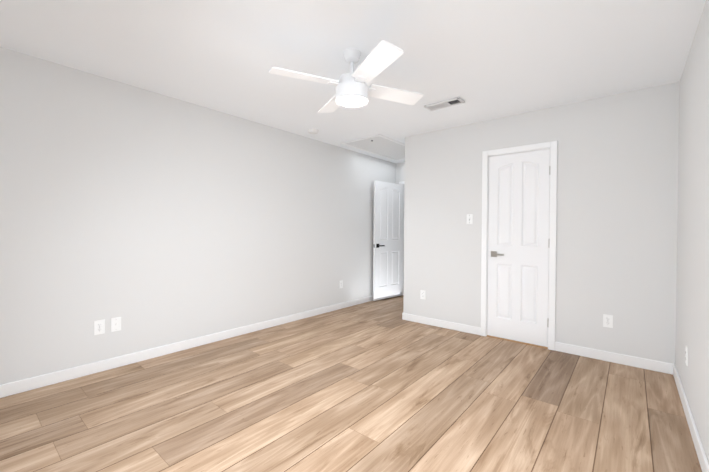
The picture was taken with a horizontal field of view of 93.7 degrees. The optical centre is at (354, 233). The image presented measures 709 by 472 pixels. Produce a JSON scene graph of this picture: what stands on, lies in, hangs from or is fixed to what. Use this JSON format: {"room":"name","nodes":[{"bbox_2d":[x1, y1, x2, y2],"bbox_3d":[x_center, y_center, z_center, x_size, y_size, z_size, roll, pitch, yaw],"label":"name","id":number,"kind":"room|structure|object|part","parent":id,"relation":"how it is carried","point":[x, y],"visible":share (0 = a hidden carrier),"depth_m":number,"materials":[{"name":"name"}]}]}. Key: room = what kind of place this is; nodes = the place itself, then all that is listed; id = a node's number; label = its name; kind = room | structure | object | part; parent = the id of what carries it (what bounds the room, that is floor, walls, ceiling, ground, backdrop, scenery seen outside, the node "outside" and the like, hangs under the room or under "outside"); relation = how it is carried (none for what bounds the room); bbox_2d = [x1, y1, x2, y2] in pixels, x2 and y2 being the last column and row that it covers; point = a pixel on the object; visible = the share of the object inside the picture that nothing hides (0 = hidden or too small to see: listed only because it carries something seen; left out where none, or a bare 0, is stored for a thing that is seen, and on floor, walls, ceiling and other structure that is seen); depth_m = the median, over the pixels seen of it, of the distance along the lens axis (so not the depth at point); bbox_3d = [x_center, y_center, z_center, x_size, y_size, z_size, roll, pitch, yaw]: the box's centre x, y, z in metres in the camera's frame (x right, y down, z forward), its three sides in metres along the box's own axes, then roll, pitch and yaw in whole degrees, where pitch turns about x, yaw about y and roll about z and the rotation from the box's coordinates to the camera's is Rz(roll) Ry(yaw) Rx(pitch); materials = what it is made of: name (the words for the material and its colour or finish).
{"room":"empty bedroom","nodes":[
{"label":"empty bedroom","id":0,"kind":"room"},
{"bbox_2d":[0,47,395,384],"bbox_3d":[-0.725,-0.083,4.496,0.120,2.440,7.140,1,1,40],"label":"wall","id":1,"kind":"structure","parent":0,"point":[151,219],"depth_m":3.03,"materials":[{"name":"white paint"}]},
{"bbox_2d":[94,319,104,334],"bbox_3d":[-2.107,0.772,2.747,0.009,0.116,0.072,1,1,40],"label":"electrical outlet","id":2,"kind":"object","parent":1,"relation":"attached to","point":[99,326],"visible":1,"depth_m":2.74,"materials":[{"name":"white plastic"}]},
{"bbox_2d":[111,317,120,331],"bbox_3d":[-2.030,0.772,2.833,0.018,0.116,0.072,1,1,40],"label":"outlet","id":3,"kind":"object","parent":1,"relation":"attached to","point":[116,324],"visible":1,"depth_m":2.83,"materials":[{"name":"white plastic"}]},
{"bbox_2d":[0,295,372,397],"bbox_3d":[-1.066,1.094,4.002,0.013,0.090,5.700,1,1,40],"label":"baseboard","id":4,"kind":"structure","parent":1,"relation":"attached to","point":[20,386],"depth_m":3.02,"materials":[{"name":"white wood"}]},
{"bbox_2d":[339,280,342,288],"bbox_3d":[-0.203,0.766,5.039,0.009,0.116,0.072,1,1,40],"label":"electrical outlet","id":5,"kind":"object","parent":1,"relation":"attached to","point":[341,284],"visible":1,"depth_m":5.04,"materials":[{"name":"white plastic"}]},
{"bbox_2d":[373,180,403,300],"bbox_3d":[0.608,0.113,5.819,0.772,2.012,0.139,0,1,-43],"label":"entry door","id":6,"kind":"structure","parent":1,"relation":"in","point":[388,228],"depth_m":5.77,"materials":[{"name":"white paint"}]},
{"bbox_2d":[0,295,701,471],"bbox_3d":[0.723,1.208,3.296,3.910,0.100,7.140,1,1,40],"label":"floor","id":7,"kind":"structure","parent":0,"point":[381,385],"depth_m":2.19,"materials":[{"name":"brown wood"}]},
{"bbox_2d":[487,335,547,348],"bbox_3d":[1.741,1.158,3.581,0.606,0.011,0.048,1,1,40],"label":"threshold","id":8,"kind":"object","parent":7,"relation":"on","point":[518,341],"visible":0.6,"depth_m":3.55,"materials":[{"name":"brown wood"}]},
{"bbox_2d":[0,0,705,162],"bbox_3d":[0.741,-1.332,3.274,3.910,0.100,7.140,1,1,40],"label":"ceiling","id":9,"kind":"structure","parent":0,"point":[484,60],"depth_m":2.31,"materials":[{"name":"white paint"}]},
{"bbox_2d":[308,128,318,133],"bbox_3d":[-0.516,-1.278,4.163,0.140,0.040,0.140,1,1,40],"label":"smoke detector","id":10,"kind":"object","parent":9,"relation":"attached to","point":[313,131],"visible":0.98,"depth_m":4.12,"materials":[{"name":"white plastic"}]},
{"bbox_2d":[269,40,422,112],"bbox_3d":[-0.017,-1.106,2.357,0.893,0.346,0.893,1,1,21],"label":"fan","id":11,"kind":"object","parent":9,"relation":"hanging from","point":[353,89],"visible":1,"depth_m":2.27,"materials":[{"name":"white plastic"}]},
{"bbox_3d":[-0.307,-1.045,2.227,0.505,0.015,0.150,0,13,-24],"label":"blade","id":12,"kind":"part","parent":11,"relation":"part of","materials":[{"name":"white wood"}]},
{"bbox_3d":[-0.148,-1.047,2.647,0.150,0.015,0.505,-13,6,-24],"label":"blade","id":13,"kind":"part","parent":11,"relation":"part of","materials":[{"name":"white wood"}]},
{"bbox_3d":[0.113,-1.040,2.069,0.150,0.015,0.505,13,-5,-24],"label":"blade","id":14,"kind":"part","parent":11,"relation":"part of","materials":[{"name":"white wood"}]},
{"bbox_3d":[0.272,-1.043,2.489,0.505,0.015,0.150,0,-11,-24],"label":"blade","id":15,"kind":"part","parent":11,"relation":"part of","materials":[{"name":"white"}]},
{"bbox_2d":[340,134,404,160],"bbox_3d":[0.532,-1.292,5.092,0.695,0.014,1.470,1,1,40],"label":"attic hatch","id":16,"kind":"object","parent":9,"relation":"attached to","point":[385,146],"depth_m":4.92,"materials":[{"name":"white paint"}]},
{"bbox_2d":[424,97,464,110],"bbox_3d":[0.880,-1.272,3.262,0.360,0.016,0.150,1,1,40],"label":"ceiling vent","id":17,"kind":"object","parent":9,"relation":"in","point":[445,103],"visible":0.98,"depth_m":3.25,"materials":[{"name":"white metal"}]},
{"bbox_2d":[396,162,404,183],"bbox_3d":[2.209,-0.066,5.061,3.670,2.440,0.120,1,1,40],"label":"wall","id":18,"kind":"structure","parent":0,"point":[400,172],"depth_m":6.11,"materials":[{"name":"white paint"}]},
{"bbox_2d":[401,184,404,295],"bbox_3d":[1.204,0.115,5.897,0.802,2.049,0.120,1,1,40],"label":"door frame","id":19,"kind":"structure","parent":18,"relation":"attached to","point":[403,262],"depth_m":6.13,"materials":[{"name":"white wood"}]},
{"bbox_2d":[403,82,679,363],"bbox_3d":[1.714,-0.058,3.652,2.630,2.440,0.120,1,1,40],"label":"wall","id":20,"kind":"structure","parent":0,"point":[617,203],"depth_m":3.17,"materials":[{"name":"white paint"}]},
{"bbox_2d":[420,290,425,299],"bbox_3d":[0.878,0.781,4.265,0.072,0.116,0.009,1,1,40],"label":"electrical outlet","id":21,"kind":"object","parent":20,"relation":"attached to","point":[422,294],"visible":1,"depth_m":4.26,"materials":[{"name":"white plastic"}]},
{"bbox_2d":[402,313,480,334],"bbox_3d":[1.042,1.108,4.127,1.041,0.090,0.013,1,1,40],"label":"baseboard","id":22,"kind":"structure","parent":20,"relation":"attached to","point":[446,324],"depth_m":4.08,"materials":[{"name":"white wood"}]},
{"bbox_2d":[467,214,472,223],"bbox_3d":[1.340,-0.172,3.873,0.072,0.116,0.018,1,1,40],"label":"light switch","id":23,"kind":"object","parent":20,"relation":"attached to","point":[469,218],"visible":1,"depth_m":3.87,"materials":[{"name":"white plastic"}]},
{"bbox_2d":[487,149,549,346],"bbox_3d":[1.754,0.141,3.572,0.612,2.012,0.139,1,1,40],"label":"closet door","id":24,"kind":"structure","parent":20,"relation":"in","point":[518,242],"depth_m":3.54,"materials":[{"name":"white paint"}]},
{"bbox_3d":[1.589,0.225,3.709,0.184,0.064,0.139,1,1,40],"label":"handle","id":25,"kind":"part","parent":24,"relation":"part of","materials":[{"name":"grey metal"}]},
{"bbox_2d":[481,141,557,350],"bbox_3d":[1.774,0.139,3.603,0.642,2.049,0.120,1,1,40],"label":"door frame","id":26,"kind":"structure","parent":20,"relation":"attached to","point":[487,226],"depth_m":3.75,"materials":[{"name":"white wood"}]},
{"bbox_2d":[603,314,612,327],"bbox_3d":[2.331,0.802,3.057,0.072,0.116,0.009,1,1,40],"label":"electrical outlet","id":27,"kind":"object","parent":20,"relation":"attached to","point":[607,320],"visible":1,"depth_m":3.05,"materials":[{"name":"white plastic"}]},
{"bbox_2d":[555,342,672,374],"bbox_3d":[2.335,1.127,3.052,0.855,0.090,0.013,1,1,40],"label":"baseboard","id":28,"kind":"structure","parent":20,"relation":"attached to","point":[649,364],"depth_m":3.01,"materials":[{"name":"white wood"}]},
{"bbox_2d":[675,0,708,462],"bbox_3d":[2.189,-0.040,2.074,0.120,2.440,7.140,1,1,40],"label":"wall","id":29,"kind":"structure","parent":0,"point":[692,308],"depth_m":2.00,"materials":[{"name":"white paint"}]},
{"bbox_2d":[685,346,687,365],"bbox_3d":[2.204,0.809,2.207,0.009,0.116,0.072,1,1,40],"label":"electrical outlet","id":30,"kind":"object","parent":29,"relation":"attached to","point":[686,355],"visible":1,"depth_m":2.19,"materials":[{"name":"white plastic"}]},
{"bbox_2d":[673,364,708,471],"bbox_3d":[1.298,1.136,1.127,0.013,0.090,4.300,1,1,40],"label":"baseboard","id":31,"kind":"structure","parent":29,"relation":"attached to","point":[701,455],"depth_m":1.93,"materials":[{"name":"white wood"}]}
]}

